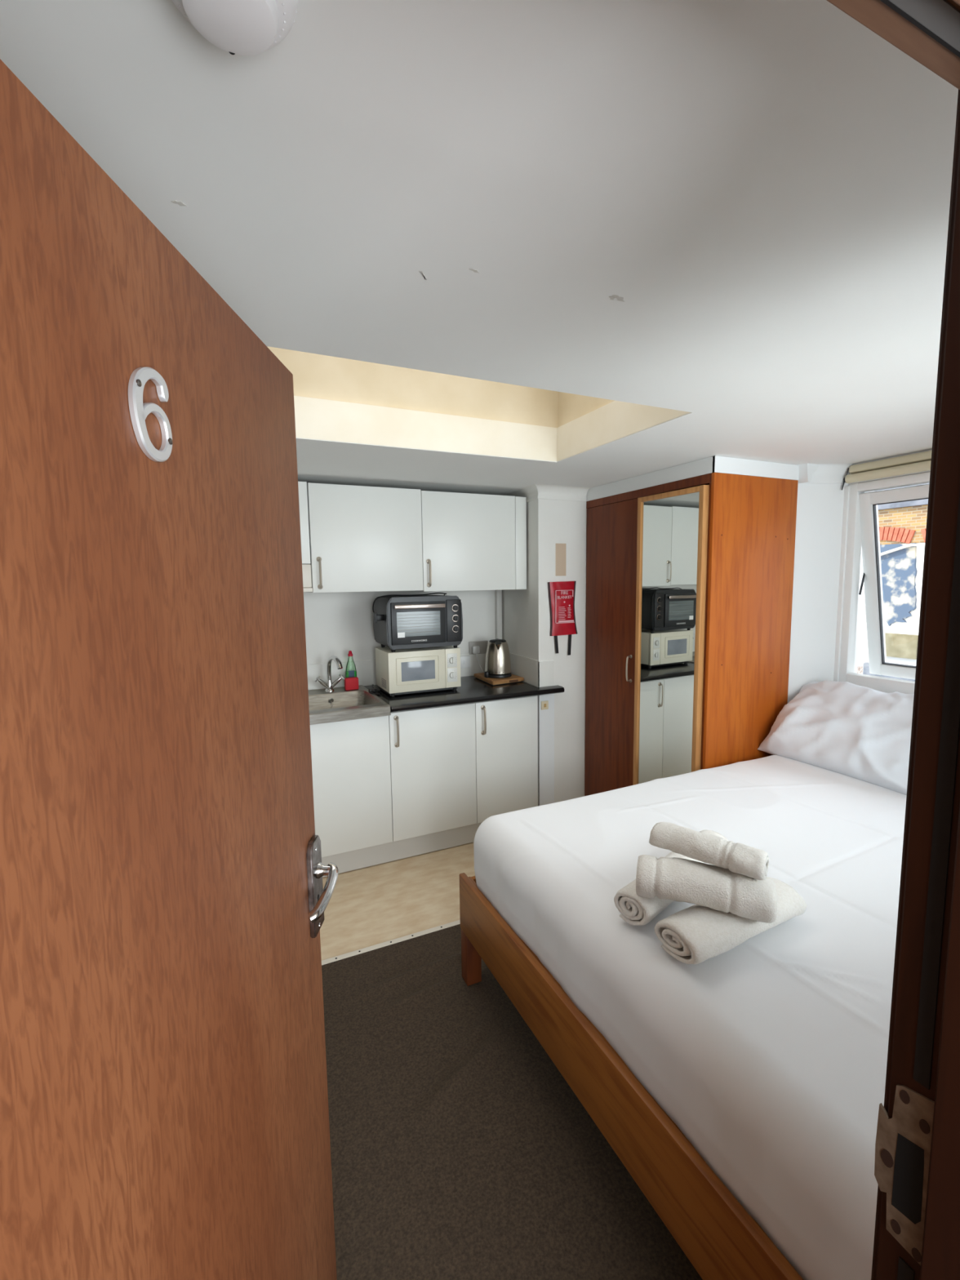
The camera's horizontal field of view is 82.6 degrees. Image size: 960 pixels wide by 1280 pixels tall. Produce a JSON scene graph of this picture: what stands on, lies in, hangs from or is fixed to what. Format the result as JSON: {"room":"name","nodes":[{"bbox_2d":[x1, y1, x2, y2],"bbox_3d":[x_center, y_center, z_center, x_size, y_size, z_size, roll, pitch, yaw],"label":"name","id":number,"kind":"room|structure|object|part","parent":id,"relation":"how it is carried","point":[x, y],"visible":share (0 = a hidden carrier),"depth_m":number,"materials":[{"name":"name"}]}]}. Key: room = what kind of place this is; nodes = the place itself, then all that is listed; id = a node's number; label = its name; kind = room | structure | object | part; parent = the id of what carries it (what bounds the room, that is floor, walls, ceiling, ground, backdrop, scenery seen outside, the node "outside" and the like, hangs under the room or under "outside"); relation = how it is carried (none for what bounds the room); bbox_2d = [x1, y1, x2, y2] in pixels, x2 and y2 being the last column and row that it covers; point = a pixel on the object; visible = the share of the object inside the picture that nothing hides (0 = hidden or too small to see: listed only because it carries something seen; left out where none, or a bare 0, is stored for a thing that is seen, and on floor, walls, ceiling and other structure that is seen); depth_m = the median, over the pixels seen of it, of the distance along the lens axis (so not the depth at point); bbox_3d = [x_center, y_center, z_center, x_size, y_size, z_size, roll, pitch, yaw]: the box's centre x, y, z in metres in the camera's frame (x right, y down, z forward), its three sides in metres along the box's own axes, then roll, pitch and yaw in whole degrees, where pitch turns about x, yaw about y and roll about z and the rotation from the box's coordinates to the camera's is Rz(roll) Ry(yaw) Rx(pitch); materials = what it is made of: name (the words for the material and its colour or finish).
{"room":"studio apartment","nodes":[
{"label":"studio apartment","id":0,"kind":"room"},
{"bbox_2d":[320,842,475,960],"bbox_3d":[-0.052,1.272,3.338,3.650,0.050,1.370,-4,7,-25],"label":"floor","id":1,"kind":"structure","parent":0,"point":[380,903],"depth_m":2.77,"materials":[{"name":"plastic"}]},
{"bbox_2d":[310,715,392,857],"bbox_3d":[-0.894,0.764,3.189,0.597,0.732,0.606,-4,7,-25],"label":"base cabinet","id":2,"kind":"object","parent":1,"relation":"on","point":[351,771],"visible":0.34,"depth_m":2.95,"materials":[{"name":"white laminate"}]},
{"bbox_2d":[321,920,460,964],"bbox_3d":[0.211,1.308,2.713,3.400,0.007,0.030,-4,7,-25],"label":"trim","id":3,"kind":"structure","parent":1,"relation":"on","point":[455,922],"depth_m":2.43,"materials":[{"name":"silver"}]},
{"bbox_2d":[321,822,482,877],"bbox_3d":[-0.627,1.205,3.083,2.193,0.142,0.018,-4,7,-25],"label":"plinth","id":4,"kind":"object","parent":1,"relation":"on","point":[347,861],"visible":0.21,"depth_m":3.16,"materials":[{"name":"white"}]},
{"bbox_2d":[388,702,476,841],"bbox_3d":[-0.378,0.729,3.406,0.519,0.740,0.643,-4,7,-25],"label":"base cabinet","id":5,"kind":"object","parent":1,"relation":"on","point":[433,750],"visible":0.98,"depth_m":3.14,"materials":[{"name":"white wood"}]},
{"bbox_3d":[-0.455,0.508,3.013,0.027,0.181,0.038,-4,7,-25],"label":"handle","id":6,"kind":"part","parent":5,"relation":"part of","materials":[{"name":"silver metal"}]},
{"bbox_2d":[363,675,564,712],"bbox_3d":[-0.114,0.315,3.483,1.109,0.037,0.660,-4,7,-25],"label":"countertop","id":7,"kind":"structure","parent":5,"relation":"on","point":[472,690],"depth_m":3.26,"materials":[{"name":"black laminate"}]},
{"bbox_2d":[308,684,391,724],"bbox_3d":[-0.891,0.407,3.128,0.600,0.138,0.658,-4,7,-25],"label":"sink","id":8,"kind":"object","parent":7,"relation":"in","point":[340,704],"visible":0.62,"depth_m":3.18,"materials":[{"name":"metal"}]},
{"bbox_2d":[314,655,344,692],"bbox_3d":[-0.884,0.204,3.325,0.213,0.229,0.148,2,7,25],"label":"mixer tap","id":9,"kind":"object","parent":8,"relation":"on","point":[329,685],"visible":1,"depth_m":3.34,"materials":[{"name":"silver metal"}]},
{"bbox_3d":[-0.963,0.256,3.329,0.087,0.084,0.048,-4,7,-25],"label":"tap handle","id":10,"kind":"part","parent":9,"relation":"part of","materials":[{"name":"silver metal"}]},
{"bbox_3d":[-0.885,0.207,3.297,0.056,0.229,0.202,-5,8,-35],"label":"spout","id":11,"kind":"part","parent":9,"relation":"part of","materials":[{"name":"silver metal"}]},
{"bbox_3d":[-0.877,0.251,3.369,0.087,0.084,0.048,-4,7,-25],"label":"tap handle","id":12,"kind":"part","parent":9,"relation":"part of","materials":[{"name":"silver metal"}]},
{"bbox_3d":[-0.886,0.397,3.282,0.030,0.089,0.037,-4,7,-25],"label":"overflow chain","id":13,"kind":"part","parent":8,"relation":"part of","materials":[{"name":"silver metal"}]},
{"bbox_2d":[345,650,356,677],"bbox_3d":[-0.813,0.185,3.442,0.072,0.237,0.043,-4,7,-25],"label":"soap bottle","id":14,"kind":"object","parent":8,"relation":"on","point":[348,673],"visible":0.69,"depth_m":3.43,"materials":[{"name":"green plastic"}]},
{"bbox_2d":[344,676,359,690],"bbox_3d":[-0.798,0.271,3.396,0.082,0.075,0.040,-4,7,-25],"label":"sponge","id":15,"kind":"object","parent":8,"relation":"on","point":[350,683],"visible":1,"depth_m":3.38,"materials":[{"name":"red"}]},
{"bbox_2d":[368,684,380,695],"bbox_3d":[-0.663,0.301,3.369,0.063,0.026,0.307,-3,7,-20],"label":"power cable","id":16,"kind":"object","parent":7,"relation":"on","point":[372,691],"visible":1,"depth_m":3.28,"materials":[{"name":"black plastic"}]},
{"bbox_2d":[375,645,461,697],"bbox_3d":[-0.380,0.180,3.361,0.451,0.264,0.320,-4,7,-25],"label":"microwave","id":17,"kind":"object","parent":7,"relation":"on","point":[424,669],"visible":0.97,"depth_m":3.23,"materials":[{"name":"beige metal"}]},
{"bbox_3d":[-0.371,0.181,3.222,0.350,0.238,0.021,-4,7,-25],"label":"door","id":18,"kind":"part","parent":17,"relation":"part of","materials":[{"name":"beige plastic"}]},
{"bbox_2d":[372,592,462,652],"bbox_3d":[-0.399,-0.117,3.308,0.518,0.335,0.376,-4,7,-25],"label":"oven","id":19,"kind":"object","parent":17,"relation":"on","point":[400,621],"visible":1,"depth_m":3.17,"materials":[{"name":"black metal"}]},
{"bbox_3d":[-0.353,-0.099,3.161,0.328,0.242,0.014,-4,7,-25],"label":"door","id":20,"kind":"part","parent":19,"relation":"part of","materials":[{"name":"black glass"}]},
{"bbox_3d":[-0.344,-0.193,3.134,0.304,0.023,0.030,-4,7,-25],"label":"door handle","id":21,"kind":"part","parent":19,"relation":"part of","materials":[{"name":"silver metal"}]},
{"bbox_3d":[-0.155,-0.116,3.254,0.094,0.250,0.010,-4,7,-25],"label":"control panel","id":22,"kind":"part","parent":19,"relation":"part of","materials":[{"name":"black"}]},
{"bbox_3d":[-0.168,0.211,3.310,0.064,0.084,0.004,-4,7,-25],"label":"dial plate","id":23,"kind":"part","parent":17,"relation":"part of","materials":[{"name":"white plastic"}]},
{"bbox_3d":[-0.169,0.123,3.300,0.064,0.084,0.004,-4,7,-25],"label":"dial plate","id":24,"kind":"part","parent":17,"relation":"part of","materials":[{"name":"white plastic"}]},
{"bbox_3d":[-0.167,0.168,3.317,0.099,0.238,0.020,-4,7,-25],"label":"control panel","id":25,"kind":"part","parent":17,"relation":"part of","materials":[{"name":"beige plastic"}]},
{"bbox_2d":[474,672,524,685],"bbox_3d":[0.119,0.255,3.688,0.248,0.029,0.354,-4,7,-25],"label":"chopping board","id":26,"kind":"object","parent":7,"relation":"on","point":[513,678],"visible":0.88,"depth_m":3.57,"materials":[{"name":"brown wood"}]},
{"bbox_2d":[484,638,511,678],"bbox_3d":[0.128,0.117,3.670,0.182,0.247,0.239,3,7,30],"label":"kettle","id":27,"kind":"object","parent":26,"relation":"on","point":[497,662],"visible":1,"depth_m":3.59,"materials":[{"name":"silver metal"}]},
{"bbox_2d":[484,671,488,677],"bbox_3d":[0.043,0.229,3.614,0.018,0.038,0.040,-4,7,-25],"label":"switch","id":28,"kind":"object","parent":27,"relation":"attached to","point":[486,673],"depth_m":3.60,"materials":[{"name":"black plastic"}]},
{"bbox_3d":[0.118,0.004,3.643,0.112,0.017,0.112,-4,7,-25],"label":"lid","id":29,"kind":"part","parent":27,"relation":"part of","materials":[{"name":"black plastic"}]},
{"bbox_3d":[0.119,0.037,3.552,0.042,0.057,0.041,-7,9,-44],"label":"spout","id":30,"kind":"part","parent":27,"relation":"part of","materials":[{"name":"silver metal"}]},
{"bbox_2d":[475,695,537,822],"bbox_3d":[0.054,0.701,3.606,0.430,0.740,0.643,-4,7,-25],"label":"base cabinet","id":31,"kind":"object","parent":1,"relation":"on","point":[506,731],"visible":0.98,"depth_m":3.34,"materials":[{"name":"white laminate"}]},
{"bbox_3d":[0.025,0.477,3.235,0.027,0.181,0.038,-4,7,-25],"label":"handle","id":32,"kind":"part","parent":31,"relation":"part of","materials":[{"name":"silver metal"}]},
{"bbox_2d":[303,590,495,685],"bbox_3d":[-0.336,0.063,3.785,3.650,2.265,0.100,-4,7,-25],"label":"wall","id":33,"kind":"structure","parent":0,"point":[337,624],"depth_m":3.50,"materials":[{"name":"paint"}]},
{"bbox_2d":[297,481,310,564],"bbox_3d":[-1.395,-0.615,2.916,0.871,0.429,0.431,-4,7,-25],"label":"upper cabinet","id":34,"kind":"object","parent":33,"relation":"attached to","point":[302,486],"visible":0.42,"depth_m":2.89,"materials":[{"name":"white laminate"}]},
{"bbox_2d":[302,564,312,591],"bbox_3d":[-1.260,-0.333,2.991,0.596,0.146,0.460,-4,7,-25],"label":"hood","id":35,"kind":"object","parent":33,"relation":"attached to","point":[306,568],"visible":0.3,"depth_m":2.91,"materials":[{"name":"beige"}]},
{"bbox_2d":[306,482,423,592],"bbox_3d":[-0.703,-0.579,3.223,0.627,0.580,0.468,-4,7,-25],"label":"upper cabinet","id":36,"kind":"object","parent":33,"relation":"attached to","point":[362,538],"visible":1,"depth_m":3.04,"materials":[{"name":"white laminate"}]},
{"bbox_3d":[-0.859,-0.360,2.935,0.027,0.175,0.038,-4,7,-25],"label":"handle","id":37,"kind":"part","parent":36,"relation":"part of","materials":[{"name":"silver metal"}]},
{"bbox_2d":[306,652,553,689],"bbox_3d":[-0.704,0.269,3.253,2.313,0.210,0.588,-4,7,-25],"label":"backsplash","id":38,"kind":"structure","parent":33,"relation":"attached to","point":[538,673],"depth_m":3.51,"materials":[{"name":"white tile"}]},
{"bbox_2d":[460,655,470,668],"bbox_3d":[-0.106,0.154,3.830,0.083,0.084,0.014,-4,7,-25],"label":"wall socket","id":39,"kind":"object","parent":38,"relation":"attached to","point":[464,660],"visible":0.81,"depth_m":3.83,"materials":[{"name":"white plastic"}]},
{"bbox_2d":[417,490,526,591],"bbox_3d":[-0.102,-0.611,3.501,0.695,0.580,0.468,-4,7,-25],"label":"upper cabinet","id":40,"kind":"object","parent":33,"relation":"attached to","point":[468,539],"depth_m":3.31,"materials":[{"name":"white laminate"}]},
{"bbox_3d":[-0.294,-0.391,3.196,0.027,0.165,0.038,-4,7,-25],"label":"handle","id":41,"kind":"part","parent":40,"relation":"part of","materials":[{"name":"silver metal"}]},
{"bbox_3d":[0.256,-0.611,3.462,0.078,0.578,0.018,-4,7,-25],"label":"filler panel","id":42,"kind":"part","parent":40,"relation":"part of","materials":[{"name":"white laminate"}]},
{"bbox_2d":[468,640,488,672],"bbox_3d":[0.003,0.123,3.854,0.145,0.224,0.072,-4,7,-25],"label":"wall socket","id":43,"kind":"object","parent":33,"relation":"attached to","point":[474,647],"visible":0.92,"depth_m":3.85,"materials":[{"name":"grey"}]},
{"bbox_3d":[-0.010,0.054,3.873,0.145,0.089,0.014,-4,7,-25],"label":"plate","id":44,"kind":"part","parent":43,"relation":"part of","materials":[{"name":"grey"}]},
{"bbox_2d":[495,590,502,639],"bbox_3d":[0.134,-0.174,3.906,0.040,0.504,0.035,-4,7,-25],"label":"trim","id":45,"kind":"structure","parent":33,"relation":"attached to","point":[498,593],"depth_m":3.89,"materials":[{"name":"paint"}]},
{"bbox_2d":[503,484,591,502],"bbox_3d":[0.385,-0.926,3.587,0.409,0.077,0.585,-4,7,-25],"label":"trim","id":46,"kind":"structure","parent":33,"relation":"attached to","point":[534,491],"depth_m":3.37,"materials":[{"name":"paint"}]},
{"bbox_2d":[266,346,614,427],"bbox_3d":[-0.178,-1.271,1.878,1.795,0.675,1.048,-4,7,-25],"label":"skylight recess","id":47,"kind":"structure","parent":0,"point":[315,375],"depth_m":2.36,"materials":[{"name":"paint"}]},
{"bbox_2d":[0,0,958,495],"bbox_3d":[0.371,-0.867,2.147,3.670,0.121,3.480,-4,7,-25],"label":"ceiling","id":48,"kind":"structure","parent":0,"point":[738,210],"depth_m":0.81,"materials":[{"name":"paint"}]},
{"bbox_2d":[171,0,297,56],"bbox_3d":[-0.229,-0.593,0.497,0.124,0.053,0.124,-4,7,-25],"label":"ceiling light","id":49,"kind":"object","parent":48,"relation":"attached to","point":[247,28],"visible":1,"depth_m":0.51,"materials":[{"name":"white"}]},
{"bbox_2d":[293,395,689,461],"bbox_3d":[-0.173,-0.857,1.923,1.695,0.157,0.948,-4,7,-25],"label":"skylight recess","id":50,"kind":"structure","parent":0,"point":[314,418],"depth_m":2.33,"materials":[{"name":"beige paint"}]},
{"bbox_2d":[502,495,586,802],"bbox_3d":[0.718,0.086,3.903,1.043,2.165,0.582,-4,7,-25],"label":"wall column","id":51,"kind":"structure","parent":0,"point":[557,529],"depth_m":3.50,"materials":[{"name":"paint"}]},
{"bbox_2d":[537,693,554,805],"bbox_3d":[0.425,0.777,3.508,0.111,0.884,0.015,-4,7,-25],"label":"trim","id":52,"kind":"structure","parent":51,"relation":"attached to","point":[545,717],"depth_m":3.49,"materials":[{"name":"white paint"}]},
{"bbox_2d":[541,700,548,710],"bbox_3d":[0.410,0.412,3.448,0.051,0.054,0.012,-4,7,-25],"label":"switch","id":53,"kind":"object","parent":52,"relation":"attached to","point":[544,704],"visible":1,"depth_m":3.44,"materials":[{"name":"beige plastic"}]},
{"bbox_2d":[547,581,577,655],"bbox_3d":[0.528,-0.135,3.454,0.221,0.472,0.029,-4,7,-25],"label":"blanket","id":54,"kind":"object","parent":51,"relation":"attached to","point":[561,594],"visible":1,"depth_m":3.44,"materials":[{"name":"red fabric"}]},
{"bbox_2d":[787,483,848,702],"bbox_3d":[1.636,0.146,3.229,0.249,2.165,0.784,-4,7,-25],"label":"wall","id":55,"kind":"structure","parent":0,"point":[820,506],"depth_m":2.88,"materials":[{"name":"white paint"}]},
{"bbox_2d":[797,462,853,484],"bbox_3d":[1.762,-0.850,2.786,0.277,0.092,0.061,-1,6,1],"label":"trim","id":56,"kind":"structure","parent":55,"relation":"attached to","point":[825,473],"depth_m":2.81,"materials":[{"name":"white paint"}]},
{"bbox_2d":[848,448,932,673],"bbox_3d":[1.994,0.104,2.950,0.170,2.300,3.380,-4,7,-25],"label":"wall","id":57,"kind":"structure","parent":0,"point":[860,597],"depth_m":2.94,"materials":[{"name":"white paint"}]},
{"bbox_2d":[833,471,930,693],"bbox_3d":[2.256,-0.214,2.379,0.305,1.087,1.247,-4,7,-25],"label":"window","id":58,"kind":"structure","parent":57,"relation":"in","point":[860,525],"depth_m":2.83,"materials":[{"name":"white plastic"}]},
{"bbox_2d":[841,450,931,489],"bbox_3d":[2.130,-0.775,2.272,0.046,0.120,1.202,-4,7,-25],"label":"roller blind","id":59,"kind":"object","parent":58,"relation":"attached to","point":[917,462],"visible":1,"depth_m":2.61,"materials":[{"name":"beige fabric"}]},
{"bbox_3d":[2.280,-0.236,2.393,0.248,0.954,1.105,-4,7,-25],"label":"sash","id":60,"kind":"part","parent":58,"relation":"part of","materials":[{"name":"white plastic"}]},
{"bbox_3d":[1.067,1.519,0.948,3.650,0.046,3.930,-4,7,-25],"label":"floor","id":61,"kind":"structure","parent":0,"visible":0},
{"bbox_2d":[321,924,702,1279],"bbox_3d":[0.630,1.389,1.817,3.400,0.019,1.960,-4,7,-25],"label":"carpet","id":62,"kind":"object","parent":61,"relation":"on","point":[460,1149],"visible":0.21,"depth_m":1.55,"materials":[{"name":"grey carpet"}]},
{"bbox_2d":[459,872,803,1279],"bbox_3d":[1.220,1.158,1.907,2.119,0.440,1.616,-4,7,-25],"label":"frame","id":63,"kind":"object","parent":62,"relation":"on","point":[716,1233],"visible":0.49,"depth_m":1.27,"materials":[{"name":"brown wood"}]},
{"bbox_3d":[-0.035,1.260,2.188,0.062,0.210,0.060,-4,7,-25],"label":"leg","id":64,"kind":"part","parent":63,"relation":"part of","materials":[{"name":"brown wood"}]},
{"bbox_2d":[473,755,906,1279],"bbox_3d":[1.219,0.832,1.866,2.072,0.315,1.587,-4,7,-25],"label":"mattress","id":65,"kind":"object","parent":63,"relation":"on","point":[768,1053],"visible":0.68,"depth_m":1.29,"materials":[{"name":"white fabric"}]},
{"bbox_2d":[613,829,728,925],"bbox_3d":[0.575,0.676,1.588,0.519,0.088,0.113,-7,9,-44],"label":"rolled towel","id":66,"kind":"object","parent":65,"relation":"on","point":[634,909],"visible":0.27,"depth_m":1.42,"materials":[{"name":"white fabric"}]},
{"bbox_2d":[654,876,806,964],"bbox_3d":[0.636,0.698,1.374,0.415,0.086,0.138,-4,7,-28],"label":"rolled towel","id":67,"kind":"object","parent":65,"relation":"on","point":[695,934],"visible":0.64,"depth_m":1.30,"materials":[{"name":"white fabric"}]},
{"bbox_2d":[635,854,777,923],"bbox_3d":[0.558,0.617,1.366,0.317,0.110,0.118,2,7,21],"label":"rolled towel","id":68,"kind":"object","parent":67,"relation":"on","point":[673,878],"visible":1,"depth_m":1.32,"materials":[{"name":"white fabric"}]},
{"bbox_2d":[648,822,768,880],"bbox_3d":[0.579,0.531,1.387,0.279,0.073,0.090,5,8,41],"label":"rolled towel","id":69,"kind":"object","parent":68,"relation":"on","point":[738,858],"visible":1,"depth_m":1.35,"materials":[{"name":"white fabric"}]},
{"bbox_2d":[757,680,914,795],"bbox_3d":[1.778,0.431,2.578,0.426,0.419,0.760,-4,7,-25],"label":"pillow","id":70,"kind":"object","parent":65,"relation":"on","point":[860,732],"visible":0.73,"depth_m":2.51,"materials":[{"name":"white fabric"}]},
{"bbox_2d":[584,472,798,795],"bbox_3d":[1.146,0.190,3.235,0.639,2.086,1.004,-4,7,-25],"label":"wardrobe","id":71,"kind":"object","parent":62,"relation":"on","point":[690,581],"visible":0.84,"depth_m":2.82,"materials":[{"name":"brown wood"}]},
{"bbox_3d":[0.808,0.178,3.337,0.019,1.982,0.520,-4,7,-25],"label":"door","id":72,"kind":"part","parent":71,"relation":"part of","materials":[{"name":"brown wood"}]},
{"bbox_3d":[0.859,0.167,3.158,0.039,0.162,0.020,-4,7,-25],"label":"handle","id":73,"kind":"part","parent":71,"relation":"part of","materials":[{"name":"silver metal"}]},
{"bbox_3d":[0.891,-0.811,3.024,0.020,0.043,0.984,-4,7,-25],"label":"rail","id":74,"kind":"part","parent":71,"relation":"part of","materials":[{"name":"brown wood"}]},
{"bbox_2d":[637,491,699,783],"bbox_3d":[0.980,0.219,2.881,0.004,1.906,0.392,-4,7,-27],"label":"mirror glass","id":75,"kind":"object","parent":71,"relation":"attached to","point":[668,523],"depth_m":2.85,"materials":[{"name":"silver"}]},
{"bbox_3d":[0.982,0.219,2.883,0.029,1.954,0.440,-4,7,-27],"label":"mirror frame","id":76,"kind":"part","parent":71,"relation":"part of","materials":[{"name":"brown wood"}]},
{"bbox_2d":[586,455,799,501],"bbox_3d":[1.155,-0.887,3.130,0.594,0.075,1.002,-4,7,-25],"label":"trim","id":77,"kind":"structure","parent":71,"relation":"on","point":[715,464],"depth_m":2.74,"materials":[{"name":"white paint"}]},
{"bbox_3d":[1.003,0.226,2.894,0.016,1.976,0.440,-4,7,-27],"label":"mirror door","id":78,"kind":"part","parent":71,"relation":"part of","materials":[{"name":"brown wood"}]},
{"bbox_3d":[1.112,0.271,2.697,0.020,2.042,0.009,-4,7,-25],"label":"corner post","id":79,"kind":"part","parent":71,"relation":"part of","materials":[{"name":"brown wood"}]},
{"bbox_3d":[1.376,0.231,2.801,0.590,2.080,0.018,-4,7,-25],"label":"panel","id":80,"kind":"part","parent":71,"relation":"part of","materials":[{"name":"brown wood"}]},
{"bbox_3d":[1.081,0.355,0.754,3.650,2.300,0.142,-4,7,-25],"label":"wall","id":81,"kind":"structure","parent":0,"visible":0},
{"bbox_2d":[0,58,338,1279],"bbox_3d":[-0.286,0.570,0.612,0.087,1.926,0.747,-1,6,0],"label":"door","id":82,"kind":"structure","parent":81,"relation":"in","point":[164,1110],"depth_m":0.48,"materials":[{"name":"brown wood"}]},
{"bbox_3d":[-0.284,0.422,0.943,0.010,0.165,0.052,-1,6,0],"label":"handle plate","id":83,"kind":"part","parent":82,"relation":"part of","materials":[{"name":"silver metal"}]},
{"bbox_3d":[-0.262,0.418,0.910,0.039,0.056,0.102,-1,6,-1],"label":"lever","id":84,"kind":"part","parent":82,"relation":"part of","materials":[{"name":"silver metal"}]},
{"bbox_2d":[826,0,959,89],"bbox_3d":[0.082,-0.413,0.201,0.828,0.045,0.170,-4,7,-25],"label":"trim","id":85,"kind":"structure","parent":81,"relation":"attached to","point":[927,31],"depth_m":0.38,"materials":[{"name":"brown wood"}]},
{"bbox_2d":[871,88,959,1279],"bbox_3d":[0.445,0.556,0.474,0.054,1.980,0.176,-4,7,-25],"label":"trim","id":86,"kind":"structure","parent":81,"relation":"attached to","point":[917,1165],"depth_m":0.48,"materials":[{"name":"brown wood"}]},
{"bbox_3d":[0.403,0.499,0.520,0.003,0.170,0.048,-4,7,-25],"label":"strike plate","id":87,"kind":"part","parent":86,"relation":"part of","materials":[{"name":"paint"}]},
{"label":"outside","id":88,"kind":"structure","parent":0,"visible":0},
{"bbox_3d":[5.661,1.965,6.177,8.800,0.200,18.000,-4,7,-25],"label":"ground","id":89,"kind":"structure","parent":88,"visible":0},
{"bbox_2d":[857,490,874,674],"bbox_3d":[3.498,-0.346,5.496,0.980,4.600,0.215,-4,7,-25],"label":"wall","id":90,"kind":"structure","parent":89,"relation":"on","point":[863,614],"depth_m":5.63,"materials":[{"name":"paint"}]},
{"bbox_2d":[862,483,928,681],"bbox_3d":[5.271,-0.246,7.431,0.800,3.933,9.000,-4,7,-25],"label":"brick building","id":91,"kind":"structure","parent":89,"relation":"on","point":[902,525],"depth_m":7.10,"materials":[{"name":"yellow brick"},{"name":"red brick"},{"name":"glass"}]},
{"bbox_3d":[5.361,-0.742,7.418,0.030,1.079,1.008,-4,7,-25],"label":"painted panel","id":92,"kind":"part","parent":91,"relation":"part of","materials":[{"name":"blue paint"}]},
{"bbox_3d":[5.497,0.073,7.188,0.070,0.307,0.461,-4,7,-25],"label":"tan panel","id":93,"kind":"part","parent":91,"relation":"part of","materials":[{"name":"beige brick"}]}
]}

